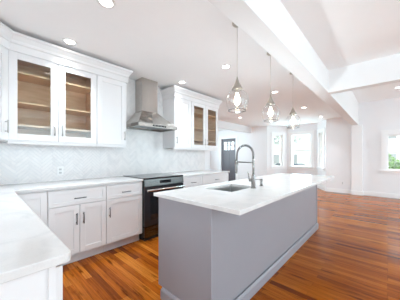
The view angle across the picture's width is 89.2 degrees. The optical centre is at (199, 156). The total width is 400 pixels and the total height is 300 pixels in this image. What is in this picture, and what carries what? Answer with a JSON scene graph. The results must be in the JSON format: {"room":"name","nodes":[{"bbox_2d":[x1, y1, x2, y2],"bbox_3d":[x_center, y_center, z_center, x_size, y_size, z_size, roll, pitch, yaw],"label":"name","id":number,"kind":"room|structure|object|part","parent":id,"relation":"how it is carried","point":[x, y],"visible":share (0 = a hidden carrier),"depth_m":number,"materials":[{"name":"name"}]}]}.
{"room":"kitchen","nodes":[
{"label":"kitchen","id":0,"kind":"room"},
{"bbox_2d":[0,78,209,184],"bbox_3d":[-1.294,-0.046,3.452,0.132,2.570,4.410,0,0,43],"label":"wall","id":1,"kind":"structure","parent":0,"point":[144,152],"depth_m":3.15,"materials":[{"name":"tile"}]},
{"bbox_2d":[0,45,8,141],"bbox_3d":[-2.229,-0.643,1.902,0.623,0.955,0.623,0,0,43],"label":"upper cabinet","id":2,"kind":"object","parent":1,"relation":"attached to","point":[4,122],"visible":1,"depth_m":2.04,"materials":[{"name":"white paint"}]},
{"bbox_3d":[-1.954,-0.306,2.052,0.036,0.130,0.012,0,0,-2],"label":"handle","id":3,"kind":"part","parent":2,"relation":"part of","materials":[{"name":"silver metal"}]},
{"bbox_2d":[0,22,132,83],"bbox_3d":[-1.716,-1.192,2.358,0.443,0.182,2.070,0,0,33],"label":"crown molding","id":4,"kind":"structure","parent":2,"relation":"attached to","point":[12,40],"depth_m":2.38,"materials":[{"name":"white paint"}]},
{"bbox_2d":[6,50,96,146],"bbox_3d":[-1.805,-0.628,2.521,0.406,0.985,0.870,0,0,43],"label":"upper cabinet","id":5,"kind":"object","parent":1,"relation":"attached to","point":[50,103],"visible":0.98,"depth_m":2.46,"materials":[{"name":"white paint"}]},
{"bbox_3d":[-1.837,-0.637,2.255,0.020,0.927,0.429,0,0,43],"label":"door","id":6,"kind":"part","parent":5,"relation":"part of","materials":[{"name":"white paint"}]},
{"bbox_3d":[-1.704,-0.151,2.428,0.020,0.030,0.870,0,0,43],"label":"light rail","id":7,"kind":"part","parent":5,"relation":"part of","materials":[{"name":"white paint"}]},
{"bbox_2d":[17,71,90,93],"bbox_3d":[-1.831,-0.913,2.546,0.306,0.018,0.822,0,0,43],"label":"shelf","id":8,"kind":"object","parent":5,"relation":"attached to","point":[22,77],"depth_m":2.51,"materials":[{"name":"brown wood"}]},
{"bbox_2d":[17,101,90,116],"bbox_3d":[-1.831,-0.590,2.546,0.306,0.018,0.822,0,0,43],"label":"shelf","id":9,"kind":"object","parent":5,"relation":"attached to","point":[24,106],"depth_m":2.50,"materials":[{"name":"brown wood"}]},
{"bbox_2d":[17,124,90,133],"bbox_3d":[-1.831,-0.340,2.546,0.306,0.018,0.822,0,0,43],"label":"shelf","id":10,"kind":"object","parent":5,"relation":"attached to","point":[27,128],"depth_m":2.50,"materials":[{"name":"brown wood"}]},
{"bbox_3d":[-1.542,-0.637,2.574,0.020,0.927,0.429,0,0,43],"label":"door","id":11,"kind":"part","parent":5,"relation":"part of","materials":[{"name":"white paint"}]},
{"bbox_2d":[57,167,62,174],"bbox_3d":[-1.874,0.194,2.720,0.008,0.114,0.072,0,0,43],"label":"wall outlet","id":12,"kind":"object","parent":1,"relation":"attached to","point":[59,169],"visible":1,"depth_m":2.72,"materials":[{"name":"white plastic"}]},
{"bbox_2d":[96,75,125,147],"bbox_3d":[-1.365,-0.628,2.996,0.406,0.985,0.420,0,0,43],"label":"upper cabinet","id":13,"kind":"object","parent":1,"relation":"attached to","point":[111,93],"visible":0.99,"depth_m":2.87,"materials":[{"name":"white paint"}]},
{"bbox_3d":[-1.265,-0.151,2.903,0.020,0.030,0.420,0,0,43],"label":"light rail","id":14,"kind":"part","parent":13,"relation":"part of","materials":[{"name":"white paint"}]},
{"bbox_2d":[126,77,176,131],"bbox_3d":[-0.839,-0.899,3.481,0.495,0.857,0.764,0,0,43],"label":"range hood","id":15,"kind":"object","parent":1,"relation":"attached to","point":[146,117],"visible":0.94,"depth_m":3.45,"materials":[{"name":"silver metal"}]},
{"bbox_2d":[163,97,190,149],"bbox_3d":[-0.440,-0.628,3.997,0.406,0.985,0.430,0,0,43],"label":"upper cabinet","id":16,"kind":"object","parent":1,"relation":"attached to","point":[177,111],"visible":1,"depth_m":3.86,"materials":[{"name":"white paint"}]},
{"bbox_3d":[-0.324,-0.637,3.890,0.020,0.927,0.424,0,0,43],"label":"door","id":17,"kind":"part","parent":16,"relation":"part of","materials":[{"name":"white paint"}]},
{"bbox_2d":[191,101,217,150],"bbox_3d":[0.003,-0.628,4.474,0.406,0.985,0.868,0,0,43],"label":"upper cabinet","id":18,"kind":"object","parent":1,"relation":"attached to","point":[204,119],"visible":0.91,"depth_m":4.61,"materials":[{"name":"white paint"}]},
{"bbox_2d":[160,85,221,108],"bbox_3d":[-0.132,-1.192,4.305,0.438,0.182,1.436,0,0,43],"label":"crown molding","id":19,"kind":"structure","parent":18,"relation":"attached to","point":[172,91],"depth_m":3.96,"materials":[{"name":"white paint"}]},
{"bbox_3d":[-0.030,-0.637,4.209,0.020,0.927,0.428,0,0,43],"label":"door","id":20,"kind":"part","parent":18,"relation":"part of","materials":[{"name":"white paint"}]},
{"bbox_3d":[0.103,-0.151,4.381,0.020,0.030,0.868,0,0,43],"label":"light rail","id":21,"kind":"part","parent":18,"relation":"part of","materials":[{"name":"white paint"}]},
{"bbox_2d":[194,112,215,118],"bbox_3d":[-0.024,-0.913,4.499,0.306,0.018,0.820,0,0,43],"label":"shelf","id":22,"kind":"object","parent":18,"relation":"attached to","point":[196,115],"depth_m":4.57,"materials":[{"name":"brown wood"}]},
{"bbox_2d":[194,128,215,131],"bbox_3d":[-0.024,-0.590,4.499,0.306,0.018,0.820,0,0,43],"label":"shelf","id":23,"kind":"object","parent":18,"relation":"attached to","point":[195,129],"depth_m":4.57,"materials":[{"name":"brown wood"}]},
{"bbox_2d":[194,140,215,142],"bbox_3d":[-0.024,-0.340,4.499,0.306,0.018,0.820,0,0,43],"label":"shelf","id":24,"kind":"object","parent":18,"relation":"attached to","point":[195,141],"depth_m":4.64,"materials":[{"name":"brown wood"}]},
{"bbox_3d":[0.265,-0.637,4.527,0.020,0.927,0.428,0,0,43],"label":"door","id":25,"kind":"part","parent":18,"relation":"part of","materials":[{"name":"white paint"}]},
{"bbox_2d":[0,0,341,130],"bbox_3d":[0.034,-1.381,5.929,6.277,0.100,9.850,0,0,43],"label":"ceiling","id":26,"kind":"structure","parent":0,"point":[165,42],"depth_m":2.50,"materials":[{"name":"white paint"}]},
{"bbox_2d":[62,38,76,45],"bbox_3d":[-1.506,-1.328,2.348,0.152,0.006,0.152,0,0,43],"label":"recessed light","id":27,"kind":"object","parent":26,"relation":"in","point":[68,41],"visible":1,"depth_m":2.34,"materials":[{"name":"white"}]},
{"bbox_2d":[97,0,115,8],"bbox_3d":[-0.807,-1.328,1.748,0.152,0.006,0.152,0,0,43],"label":"recessed light","id":28,"kind":"object","parent":26,"relation":"in","point":[109,4],"visible":1,"depth_m":1.76,"materials":[{"name":"white plastic"}]},
{"bbox_2d":[221,64,230,68],"bbox_3d":[0.383,-1.328,2.998,0.152,0.006,0.152,0,0,43],"label":"recessed light","id":29,"kind":"object","parent":26,"relation":"in","point":[225,66],"visible":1,"depth_m":2.99,"materials":[{"name":"white"}]},
{"bbox_2d":[232,22,242,104],"bbox_3d":[0.371,-0.892,2.021,0.226,0.878,0.228,0,0,43],"label":"pendant lamp","id":30,"kind":"object","parent":26,"relation":"hanging from","point":[237,87],"visible":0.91,"depth_m":2.00,"materials":[{"name":"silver metal"}]},
{"bbox_3d":[0.371,-0.574,2.021,0.062,0.115,0.062,0,0,43],"label":"bulb","id":31,"kind":"part","parent":30,"relation":"part of","materials":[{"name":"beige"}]},
{"bbox_2d":[266,52,274,115],"bbox_3d":[0.904,-0.892,2.597,0.226,0.878,0.228,0,0,43],"label":"pendant lamp","id":32,"kind":"object","parent":26,"relation":"hanging from","point":[270,102],"visible":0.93,"depth_m":2.58,"materials":[{"name":"silver metal"}]},
{"bbox_3d":[0.904,-1.051,2.597,0.004,0.520,0.004,0,0,-25],"label":"cord","id":33,"kind":"part","parent":32,"relation":"part of","materials":[{"name":"beige metal"}]},
{"bbox_3d":[0.904,-0.574,2.597,0.062,0.115,0.062,0,0,43],"label":"bulb","id":34,"kind":"part","parent":32,"relation":"part of","materials":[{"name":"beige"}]},
{"bbox_2d":[289,72,296,123],"bbox_3d":[1.471,-0.892,3.210,0.226,0.878,0.228,0,0,43],"label":"pendant lamp","id":35,"kind":"object","parent":26,"relation":"hanging from","point":[292,112],"visible":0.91,"depth_m":3.19,"materials":[{"name":"silver"}]},
{"bbox_2d":[63,188,399,299],"bbox_3d":[0.991,1.289,3.647,10.500,0.100,11.900,0,0,43],"label":"floor","id":36,"kind":"structure","parent":0,"point":[353,253],"depth_m":2.33,"materials":[{"name":"brown wood"}]},
{"bbox_2d":[0,264,62,299],"bbox_3d":[-0.960,0.797,0.756,0.834,0.884,0.646,0,0,43],"label":"base cabinet","id":37,"kind":"object","parent":36,"relation":"on","point":[47,284],"visible":0.42,"depth_m":0.63,"materials":[{"name":"white paint"}]},
{"bbox_3d":[-0.775,0.459,0.962,0.819,0.176,0.020,0,0,43],"label":"drawer","id":38,"kind":"part","parent":37,"relation":"part of","materials":[{"name":"white paint"}]},
{"bbox_2d":[0,176,142,283],"bbox_3d":[-1.074,0.339,1.792,2.442,0.030,2.032,0,0,43],"label":"countertop","id":39,"kind":"structure","parent":37,"relation":"on","point":[28,246],"depth_m":0.84,"materials":[{"name":"white stone"}]},
{"bbox_2d":[17,191,46,225],"bbox_3d":[-1.910,0.797,2.239,0.605,0.884,0.262,0,0,43],"label":"base cabinet","id":40,"kind":"object","parent":36,"relation":"on","point":[36,201],"visible":0.3,"depth_m":2.07,"materials":[{"name":"white paint"}]},
{"bbox_2d":[47,185,105,264],"bbox_3d":[-1.602,0.797,2.545,0.641,0.884,0.602,0,0,43],"label":"base cabinet","id":41,"kind":"object","parent":36,"relation":"on","point":[76,216],"visible":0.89,"depth_m":2.36,"materials":[{"name":"white paint"}]},
{"bbox_3d":[-1.503,0.833,2.248,0.020,0.557,0.295,0,0,43],"label":"door","id":42,"kind":"part","parent":41,"relation":"part of","materials":[{"name":"white paint"}]},
{"bbox_3d":[-1.401,0.459,2.359,0.020,0.176,0.596,0,0,43],"label":"drawer","id":43,"kind":"part","parent":41,"relation":"part of","materials":[{"name":"white paint"}]},
{"bbox_3d":[-1.298,0.833,2.469,0.020,0.557,0.295,0,0,43],"label":"door","id":44,"kind":"part","parent":41,"relation":"part of","materials":[{"name":"white paint"}]},
{"bbox_2d":[103,181,141,251],"bbox_3d":[-1.221,0.797,2.956,0.641,0.884,0.515,0,0,43],"label":"base cabinet","id":45,"kind":"object","parent":36,"relation":"on","point":[123,200],"visible":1,"depth_m":2.75,"materials":[{"name":"white paint"}]},
{"bbox_3d":[-1.020,0.459,2.770,0.020,0.176,0.509,0,0,43],"label":"drawer","id":46,"kind":"part","parent":45,"relation":"part of","materials":[{"name":"white paint"}]},
{"bbox_3d":[-1.020,0.833,2.770,0.020,0.557,0.509,0,0,43],"label":"door","id":47,"kind":"part","parent":45,"relation":"part of","materials":[{"name":"white paint"}]},
{"bbox_2d":[125,173,184,240],"bbox_3d":[-0.754,0.777,3.402,0.711,0.925,0.764,0,0,43],"label":"range","id":48,"kind":"object","parent":36,"relation":"on","point":[155,182],"visible":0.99,"depth_m":3.05,"materials":[{"name":"black metal"}]},
{"bbox_3d":[-0.562,1.107,3.224,0.055,0.145,0.758,0,0,43],"label":"storage drawer","id":49,"kind":"part","parent":48,"relation":"part of","materials":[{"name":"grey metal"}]},
{"bbox_2d":[125,173,182,179],"bbox_3d":[-0.780,0.327,3.426,0.640,0.024,0.764,0,0,43],"label":"cooktop","id":50,"kind":"object","parent":48,"relation":"in","point":[155,176],"depth_m":3.30,"materials":[{"name":"black ceramic"}]},
{"bbox_3d":[-0.562,0.734,3.224,0.055,0.580,0.758,0,0,43],"label":"oven door","id":51,"kind":"part","parent":48,"relation":"part of","materials":[{"name":"black ceramic"}]},
{"bbox_3d":[-0.560,0.389,3.223,0.060,0.100,0.758,0,0,43],"label":"control panel","id":52,"kind":"part","parent":48,"relation":"part of","materials":[{"name":"grey metal"}]},
{"bbox_3d":[-0.520,0.494,3.185,0.071,0.032,0.718,0,0,43],"label":"handle","id":53,"kind":"part","parent":48,"relation":"part of","materials":[{"name":"silver metal"}]},
{"bbox_2d":[183,175,201,187],"bbox_3d":[-0.339,0.797,3.910,0.641,0.884,0.530,0,0,43],"label":"base cabinet","id":54,"kind":"object","parent":36,"relation":"on","point":[190,181],"visible":0.24,"depth_m":3.71,"materials":[{"name":"white paint"}]},
{"bbox_2d":[202,173,228,184],"bbox_3d":[0.138,0.797,4.426,0.641,0.884,0.870,0,0,43],"label":"base cabinet","id":55,"kind":"object","parent":36,"relation":"on","point":[220,177],"visible":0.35,"depth_m":4.20,"materials":[{"name":"white paint"}]},
{"bbox_2d":[167,170,229,176],"bbox_3d":[-0.043,0.339,4.243,0.627,0.030,1.430,0,0,43],"label":"countertop","id":56,"kind":"structure","parent":55,"relation":"on","point":[200,172],"depth_m":4.13,"materials":[{"name":"white stone"}]},
{"bbox_2d":[159,185,317,299],"bbox_3d":[0.819,0.796,2.661,0.660,0.885,2.894,0,0,43],"label":"kitchen island","id":57,"kind":"object","parent":36,"relation":"on","point":[205,253],"visible":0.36,"depth_m":1.69,"materials":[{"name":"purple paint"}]},
{"bbox_3d":[-0.147,0.797,1.616,0.594,0.884,0.016,0,0,43],"label":"panel","id":58,"kind":"part","parent":57,"relation":"part of","materials":[{"name":"purple paint"}]},
{"bbox_3d":[0.087,0.797,1.418,0.018,0.884,0.048,0,0,43],"label":"corner post","id":59,"kind":"part","parent":57,"relation":"part of","materials":[{"name":"grey paint"}]},
{"bbox_3d":[0.850,1.189,2.632,0.575,0.100,2.894,0,0,43],"label":"molding","id":60,"kind":"part","parent":57,"relation":"part of","materials":[{"name":"purple paint"}]},
{"bbox_2d":[154,173,333,214],"bbox_3d":[0.900,0.339,2.589,0.895,0.030,2.916,0,0,43],"label":"island countertop","id":61,"kind":"structure","parent":57,"relation":"on","point":[278,186],"depth_m":1.83,"materials":[{"name":"white stone"}]},
{"bbox_2d":[214,186,246,191],"bbox_3d":[0.329,0.447,2.148,0.343,0.184,0.488,0,0,43],"label":"sink","id":62,"kind":"object","parent":61,"relation":"in","point":[229,188],"visible":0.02,"depth_m":2.38,"materials":[{"name":"silver metal"}]},
{"bbox_2d":[235,144,255,188],"bbox_3d":[0.477,0.096,2.147,0.251,0.455,0.058,0,0,43],"label":"faucet","id":63,"kind":"object","parent":61,"relation":"on","point":[252,180],"visible":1,"depth_m":2.10,"materials":[{"name":"grey metal"}]},
{"bbox_3d":[1.046,0.747,2.455,0.004,0.785,2.775,0,0,43],"label":"panel","id":64,"kind":"part","parent":57,"relation":"part of","materials":[{"name":"grey paint"}]},
{"bbox_3d":[2.003,0.797,3.489,0.018,0.884,0.042,0,0,43],"label":"corner post","id":65,"kind":"part","parent":57,"relation":"part of","materials":[{"name":"grey paint"}]},
{"bbox_2d":[210,126,266,179],"bbox_3d":[1.721,-0.046,9.906,3.311,2.570,0.160,0,0,43],"label":"wall","id":66,"kind":"structure","parent":0,"point":[257,139],"depth_m":9.29,"materials":[{"name":"white paint"}]},
{"bbox_2d":[219,136,237,180],"bbox_3d":[1.412,0.124,10.088,1.070,2.230,0.143,0,0,43],"label":"door","id":67,"kind":"structure","parent":66,"relation":"in","point":[228,156],"depth_m":10.09,"materials":[{"name":"grey paint"}]},
{"bbox_2d":[218,120,251,132],"bbox_3d":[0.766,-1.201,7.616,0.140,0.260,4.500,0,0,43],"label":"trim","id":68,"kind":"structure","parent":66,"relation":"attached to","point":[221,124],"depth_m":8.19,"materials":[{"name":"white paint"}]},
{"bbox_2d":[267,126,286,174],"bbox_3d":[3.333,-0.046,8.868,0.938,2.570,0.140,0,0,-9],"label":"wall","id":69,"kind":"structure","parent":0,"point":[270,129],"depth_m":8.77,"materials":[{"name":"white paint"}]},
{"bbox_2d":[271,132,285,168],"bbox_3d":[3.380,-0.260,8.835,0.680,1.584,0.180,0,0,-9],"label":"window","id":70,"kind":"structure","parent":69,"relation":"in","point":[281,134],"depth_m":8.82,"materials":[{"name":"white wood"}]},
{"bbox_3d":[3.373,-0.255,8.880,0.420,1.354,0.090,0,0,-9],"label":"frame","id":71,"kind":"part","parent":70,"relation":"part of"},
{"bbox_3d":[3.390,0.477,8.776,0.680,0.110,0.060,0,0,-9],"label":"sill","id":72,"kind":"part","parent":70,"relation":"part of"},
{"bbox_2d":[287,123,317,174],"bbox_3d":[4.289,-0.046,8.524,1.184,2.570,0.140,0,0,43],"label":"wall","id":73,"kind":"structure","parent":0,"point":[306,127],"depth_m":8.34,"materials":[{"name":"white paint"}]},
{"bbox_2d":[288,130,314,169],"bbox_3d":[4.246,-0.260,8.510,1.020,1.584,0.180,0,0,43],"label":"window","id":74,"kind":"structure","parent":73,"relation":"in","point":[311,133],"depth_m":8.44,"materials":[{"name":"white wood"}]},
{"bbox_3d":[4.277,-0.255,8.543,0.760,1.354,0.090,0,0,43],"label":"frame","id":75,"kind":"part","parent":74,"relation":"part of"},
{"bbox_3d":[4.205,0.477,8.466,1.020,0.110,0.060,0,0,43],"label":"sill","id":76,"kind":"part","parent":74,"relation":"part of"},
{"bbox_2d":[318,120,325,187],"bbox_3d":[4.653,-0.046,7.637,0.140,2.570,0.858,0,0,12],"label":"wall","id":77,"kind":"structure","parent":0,"point":[322,124],"depth_m":7.37,"materials":[{"name":"white paint"}]},
{"bbox_2d":[316,128,324,170],"bbox_3d":[4.621,-0.260,7.679,0.180,1.584,0.710,0,0,12],"label":"window","id":78,"kind":"structure","parent":77,"relation":"in","point":[321,131],"depth_m":7.85,"materials":[{"name":"white wood"}]},
{"bbox_3d":[4.665,-0.255,7.669,0.090,1.354,0.450,0,0,12],"label":"frame","id":79,"kind":"part","parent":78,"relation":"part of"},
{"bbox_2d":[317,185,325,190],"bbox_3d":[4.576,1.174,7.654,0.018,0.130,0.858,0,0,12],"label":"baseboard","id":80,"kind":"structure","parent":77,"relation":"attached to","point":[318,186],"depth_m":7.61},
{"bbox_2d":[280,0,399,70],"bbox_3d":[1.472,-1.418,-0.476,4.192,0.100,6.500,0,0,43],"label":"ceiling","id":81,"kind":"structure","parent":0,"point":[342,33],"depth_m":2.13,"materials":[{"name":"white paint"}]},
{"bbox_2d":[326,97,399,193],"bbox_3d":[6.424,-0.251,5.554,5.114,2.980,0.160,0,0,43],"label":"wall","id":82,"kind":"structure","parent":0,"point":[375,116],"depth_m":6.47,"materials":[{"name":"white paint"}]},
{"bbox_2d":[208,0,358,124],"bbox_3d":[1.385,-1.431,2.642,0.171,0.820,10.960,0,0,43],"label":"beam","id":83,"kind":"structure","parent":82,"relation":"attached to","point":[268,23],"depth_m":1.97,"materials":[{"name":"white paint"}]},
{"bbox_2d":[326,188,350,193],"bbox_3d":[4.754,1.174,6.978,0.729,0.130,0.018,0,0,43],"label":"baseboard","id":84,"kind":"structure","parent":82,"relation":"attached to","point":[327,189],"depth_m":6.96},
{"bbox_2d":[351,125,362,195],"bbox_3d":[5.089,0.109,6.572,0.315,2.260,0.160,0,0,43],"label":"trim","id":85,"kind":"structure","parent":82,"relation":"attached to","point":[357,130],"depth_m":6.52,"materials":[{"name":"white paint"}]},
{"bbox_2d":[363,191,399,198],"bbox_3d":[6.747,1.174,5.135,4.070,0.130,0.018,0,0,43],"label":"baseboard","id":86,"kind":"structure","parent":82,"relation":"attached to","point":[377,194],"depth_m":6.22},
{"bbox_2d":[380,129,399,173],"bbox_3d":[6.023,-0.144,5.857,1.234,1.321,0.180,0,0,43],"label":"window","id":87,"kind":"structure","parent":82,"relation":"in","point":[385,134],"depth_m":6.15,"materials":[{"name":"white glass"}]},
{"bbox_3d":[5.982,0.461,5.813,1.234,0.110,0.060,0,0,43],"label":"sill","id":88,"kind":"part","parent":87,"relation":"part of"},
{"bbox_3d":[6.054,-0.124,5.890,0.914,1.061,0.090,0,0,43],"label":"frame","id":89,"kind":"part","parent":87,"relation":"part of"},
{"bbox_2d":[328,53,399,93],"bbox_3d":[3.632,-1.381,1.858,4.192,0.720,0.140,0,0,43],"label":"beam","id":90,"kind":"structure","parent":0,"point":[384,70],"depth_m":2.92,"materials":[{"name":"white paint"}]},
{"bbox_2d":[352,82,399,102],"bbox_3d":[5.180,-1.791,3.531,4.192,0.100,4.700,0,0,43],"label":"ceiling","id":91,"kind":"structure","parent":0,"point":[387,91],"depth_m":5.59,"materials":[{"name":"white paint"}]},
{"label":"outside","id":92,"kind":"structure","parent":0,"visible":0},
{"bbox_3d":[4.344,1.964,12.057,70.000,0.050,4.800,0,0,43],"label":"ground","id":93,"kind":"structure","parent":92,"visible":0},
{"bbox_2d":[389,154,399,168],"bbox_3d":[7.162,0.914,7.809,1.112,2.132,1.155,0,0,-27],"label":"bush","id":94,"kind":"object","parent":93,"relation":"on","point":[392,165],"visible":0.1,"depth_m":7.56,"materials":[{"name":"green plant"}]},
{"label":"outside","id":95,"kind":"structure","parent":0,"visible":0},
{"bbox_3d":[8.283,1.974,16.314,70.000,0.030,6.800,0,0,43],"label":"road","id":96,"kind":"object","parent":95,"visible":0},
{"bbox_2d":[274,135,304,144],"bbox_3d":[7.845,-1.669,18.636,3.887,7.221,4.261,0,0,43],"label":"tree","id":97,"kind":"object","parent":96,"relation":"on","point":[296,137],"visible":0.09,"depth_m":18.31,"materials":[{"name":"green plant"}]},
{"bbox_2d":[275,163,305,165],"bbox_3d":[7.221,1.234,15.389,4.388,1.449,1.800,0,0,43],"label":"car","id":98,"kind":"object","parent":96,"relation":"on","point":[294,164],"visible":0.03,"depth_m":15.25,"materials":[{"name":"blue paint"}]},
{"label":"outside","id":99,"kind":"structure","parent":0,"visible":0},
{"bbox_3d":[34.023,1.959,44.133,130.000,0.060,69.000,0,0,43],"label":"ground","id":100,"kind":"structure","parent":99,"visible":0},
{"bbox_2d":[224,142,233,149],"bbox_3d":[7.474,-2.361,35.318,9.600,8.600,8.800,0,0,43],"label":"house","id":101,"kind":"structure","parent":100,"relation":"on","point":[225,143],"depth_m":32.48,"materials":[{"name":"white"}]},
{"bbox_2d":[274,135,309,165],"bbox_3d":[14.631,-2.361,28.697,8.100,8.600,8.800,0,0,43],"label":"house","id":102,"kind":"structure","parent":100,"relation":"on","point":[303,157],"depth_m":25.30,"materials":[{"name":"white"}]},
{"bbox_3d":[10.226,0.339,27.248,0.840,1.240,0.010,0,0,43],"label":"pane","id":103,"kind":"part","parent":102,"relation":"part of","materials":[{"name":"clear glass"}]},
{"bbox_3d":[11.877,0.339,25.720,0.840,1.240,0.010,0,0,43],"label":"pane","id":104,"kind":"part","parent":102,"relation":"part of","materials":[{"name":"clear glass"}]},
{"bbox_2d":[389,136,399,166],"bbox_3d":[23.623,-2.461,20.377,11.600,8.800,8.800,0,0,43],"label":"house","id":105,"kind":"structure","parent":100,"relation":"on","point":[394,141],"depth_m":19.45,"materials":[{"name":"white"}]}
]}

